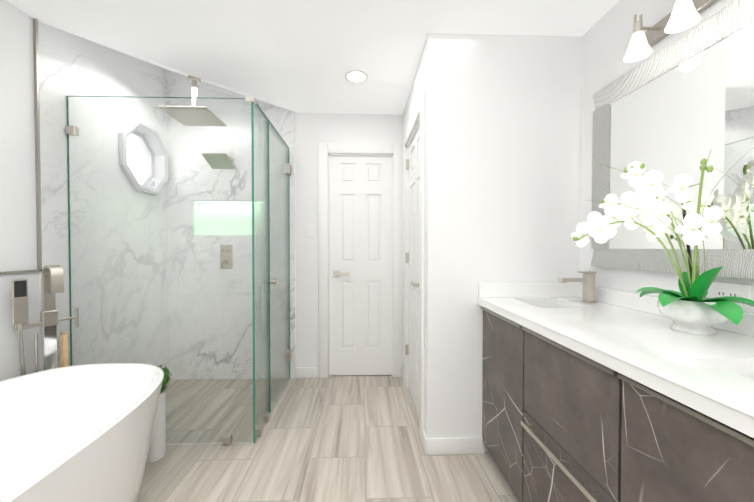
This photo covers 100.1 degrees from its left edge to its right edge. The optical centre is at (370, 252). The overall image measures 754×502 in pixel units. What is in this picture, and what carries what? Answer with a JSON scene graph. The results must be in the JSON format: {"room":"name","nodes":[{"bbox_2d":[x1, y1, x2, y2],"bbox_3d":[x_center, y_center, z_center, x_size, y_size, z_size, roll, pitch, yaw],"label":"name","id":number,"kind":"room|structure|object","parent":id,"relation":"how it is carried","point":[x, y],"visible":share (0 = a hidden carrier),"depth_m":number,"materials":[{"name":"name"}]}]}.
{"room":"bathroom","nodes":[
{"label":"bathroom","id":0,"kind":"room"},
{"bbox_2d":[0,0,165,380],"bbox_3d":[-1.858,-0.276,0.633,0.150,2.950,4.780,0,1,-2],"label":"wall","id":1,"kind":"structure","parent":0,"point":[18,243],"depth_m":1.64,"materials":[{"name":"white paint"}]},
{"bbox_2d":[0,18,41,273],"bbox_3d":[-1.758,-0.553,0.056,0.015,1.360,3.330,0,1,-2],"label":"trim","id":2,"kind":"structure","parent":1,"relation":"attached to","point":[37,143],"depth_m":1.71,"materials":[{"name":"silver metal"}]},
{"bbox_2d":[39,44,168,370],"bbox_3d":[-1.829,-0.200,2.301,0.012,2.745,1.150,0,1,-2],"label":"wall tiles","id":3,"kind":"structure","parent":1,"relation":"attached to","point":[63,74],"depth_m":2.13,"materials":[{"name":"tile"}]},
{"bbox_2d":[119,119,168,194],"bbox_3d":[-1.869,-0.756,2.556,0.148,0.549,0.549,0,1,-2],"label":"window","id":4,"kind":"structure","parent":1,"relation":"in","point":[158,155],"depth_m":2.65,"materials":[{"name":"white plastic"}]},
{"bbox_2d":[296,367,484,454],"bbox_3d":[-0.259,1.150,0.705,3.050,0.095,4.480,0,1,-2],"label":"baseboard","id":5,"kind":"structure","parent":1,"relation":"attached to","point":[453,445],"depth_m":1.84,"materials":[{"name":"white paint"}]},
{"bbox_2d":[166,69,402,376],"bbox_3d":[-0.331,-0.313,2.996,3.350,2.950,0.150,0,1,-2],"label":"wall","id":6,"kind":"structure","parent":0,"point":[312,130],"depth_m":2.92,"materials":[{"name":"white paint"}]},
{"bbox_2d":[166,77,295,379],"bbox_3d":[-1.277,-0.209,2.932,1.155,2.745,0.102,0,1,-2],"label":"wall tile","id":7,"kind":"structure","parent":6,"relation":"attached to","point":[282,120],"depth_m":2.88,"materials":[{"name":"tile"}]},
{"bbox_2d":[201,153,234,168],"bbox_3d":[-1.273,-0.795,2.710,0.200,0.147,0.323,0,1,-2],"label":"shower head","id":8,"kind":"object","parent":7,"relation":"attached to","point":[221,162],"depth_m":2.63},
{"bbox_2d":[220,245,232,268],"bbox_3d":[-1.318,0.039,2.868,0.110,0.220,0.032,0,1,-2],"label":"shower valve","id":9,"kind":"object","parent":7,"relation":"attached to","point":[225,257],"depth_m":2.88,"materials":[{"name":"silver metal"}]},
{"bbox_2d":[318,143,402,377],"bbox_3d":[-0.095,0.081,2.965,0.780,2.163,0.140,0,1,-2],"label":"door frame","id":10,"kind":"structure","parent":6,"relation":"attached to","point":[360,247],"depth_m":2.95,"materials":[{"name":"white paint"}]},
{"bbox_2d":[7,0,618,114],"bbox_3d":[-0.259,-1.522,0.664,3.350,0.560,4.780,0,1,-2],"label":"ceiling","id":11,"kind":"structure","parent":0,"point":[301,56],"depth_m":1.82,"materials":[{"name":"white paint"}]},
{"bbox_2d":[158,75,226,125],"bbox_3d":[-1.338,-1.175,2.396,0.340,0.307,0.340,0,1,-2],"label":"shower head","id":12,"kind":"object","parent":11,"relation":"attached to","point":[200,114],"visible":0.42,"depth_m":2.37,"materials":[{"name":"silver metal"}]},
{"bbox_2d":[345,70,367,82],"bbox_3d":[-0.104,-1.262,2.268,0.170,0.007,0.170,0,1,-2],"label":"recessed light","id":13,"kind":"object","parent":11,"relation":"in","point":[356,76],"visible":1,"depth_m":2.27,"materials":[{"name":"white"}]},
{"bbox_2d":[138,375,519,501],"bbox_3d":[-0.259,1.238,0.706,3.350,0.080,4.780,0,1,-2],"label":"floor","id":14,"kind":"structure","parent":0,"point":[343,438],"depth_m":1.85,"materials":[{"name":"tile"}]},
{"bbox_2d":[11,265,78,375],"bbox_3d":[-1.681,0.624,1.662,0.174,1.118,0.240,0,1,-2],"label":"tub filler","id":15,"kind":"object","parent":14,"relation":"on","point":[52,279],"visible":0.69,"depth_m":1.63,"materials":[{"name":"silver metal"}]},
{"bbox_2d":[60,331,68,367],"bbox_3d":[-1.731,0.815,1.787,0.032,0.732,0.138,-1,1,-44],"label":"tray","id":16,"kind":"object","parent":14,"relation":"on","point":[64,360],"visible":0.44,"depth_m":1.74,"materials":[{"name":"brown wood"}]},
{"bbox_2d":[0,363,163,501],"bbox_3d":[-1.302,0.894,0.793,0.870,0.604,1.742,0,1,-2],"label":"bathtub","id":17,"kind":"object","parent":14,"relation":"on","point":[79,433],"visible":1,"depth_m":1.44,"materials":[{"name":"white ceramic"}]},
{"bbox_2d":[147,365,170,462],"bbox_3d":[-1.252,0.916,1.821,0.172,0.527,0.172,0,1,-2],"label":"planter","id":18,"kind":"object","parent":14,"relation":"on","point":[157,449],"visible":0.27,"depth_m":1.80,"materials":[{"name":"white ceramic"}]},
{"bbox_2d":[66,96,291,444],"bbox_3d":[-1.256,0.112,2.389,1.133,2.109,0.991,0,1,-2],"label":"glass","id":19,"kind":"object","parent":14,"relation":"on","point":[270,194],"visible":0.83,"depth_m":2.16,"materials":[{"name":"teal"}]},
{"bbox_2d":[478,303,753,501],"bbox_3d":[0.953,0.756,0.909,0.606,0.877,1.896,0,1,-2],"label":"bathroom vanity","id":20,"kind":"object","parent":14,"relation":"on","point":[591,392],"depth_m":0.92,"materials":[{"name":"grey"}]},
{"bbox_2d":[477,295,753,370],"bbox_3d":[0.955,0.301,0.902,0.602,0.054,1.900,0,1,-2],"label":"countertop","id":21,"kind":"structure","parent":20,"relation":"on","point":[626,338],"depth_m":1.02,"materials":[{"name":"white stone"}]},
{"bbox_2d":[571,148,753,334],"bbox_3d":[1.034,-0.058,1.192,0.335,0.654,0.680,0,1,-2],"label":"orchid","id":22,"kind":"object","parent":21,"relation":"on","point":[691,308],"visible":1,"depth_m":1.09,"materials":[{"name":"plant"}]},
{"bbox_2d":[403,33,454,437],"bbox_3d":[0.373,-0.303,2.386,0.120,2.950,1.114,0,1,-2],"label":"wall","id":23,"kind":"structure","parent":0,"point":[435,73],"depth_m":1.84,"materials":[{"name":"white paint"}]},
{"bbox_2d":[403,89,424,443],"bbox_3d":[0.321,0.091,2.363,0.097,2.163,0.886,0,1,-2],"label":"door frame","id":24,"kind":"structure","parent":23,"relation":"attached to","point":[413,254],"depth_m":2.36,"materials":[{"name":"white paint"}]},
{"bbox_2d":[451,34,581,452],"bbox_3d":[0.928,-0.296,1.906,0.900,2.950,0.120,0,1,-2],"label":"wall","id":25,"kind":"structure","parent":0,"point":[502,151],"depth_m":1.84,"materials":[{"name":"white paint"}]},
{"bbox_2d":[479,283,576,298],"bbox_3d":[0.927,0.217,1.840,0.599,0.085,0.020,0,1,-2],"label":"backsplash","id":26,"kind":"structure","parent":25,"relation":"attached to","point":[486,290],"depth_m":1.83,"materials":[{"name":"white stone"}]},
{"bbox_2d":[579,0,753,312],"bbox_3d":[1.360,-0.268,0.101,0.150,2.950,3.516,0,1,-2],"label":"wall","id":27,"kind":"structure","parent":0,"point":[606,37],"depth_m":1.61,"materials":[{"name":"white paint"}]},
{"bbox_2d":[577,283,753,334],"bbox_3d":[1.037,0.328,0.894,0.438,0.258,1.879,0,1,-2],"label":"backsplash","id":28,"kind":"structure","parent":27,"relation":"attached to","point":[598,294],"depth_m":1.46,"materials":[{"name":"white stone"}]},
{"bbox_2d":[623,0,718,61],"bbox_3d":[1.168,-0.908,1.036,0.172,0.170,0.725,0,1,-2],"label":"sconce","id":29,"kind":"object","parent":27,"relation":"attached to","point":[683,15],"visible":1,"depth_m":1.29,"materials":[{"name":"frosted glass"},{"name":"brushed nickel"}]},
{"bbox_2d":[591,0,753,278],"bbox_3d":[1.241,-0.378,0.936,0.034,0.928,1.556,0,1,-2],"label":"mirror","id":30,"kind":"object","parent":27,"relation":"attached to","point":[683,103],"visible":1,"depth_m":1.22,"materials":[{"name":"clear glass"}]},
{"bbox_2d":[708,281,750,308],"bbox_3d":[1.249,0.146,1.104,0.009,0.080,0.125,0,1,-2],"label":"electrical outlet","id":31,"kind":"object","parent":27,"relation":"attached to","point":[720,289],"visible":0.77,"depth_m":1.09,"materials":[{"name":"white plastic"}]}
]}

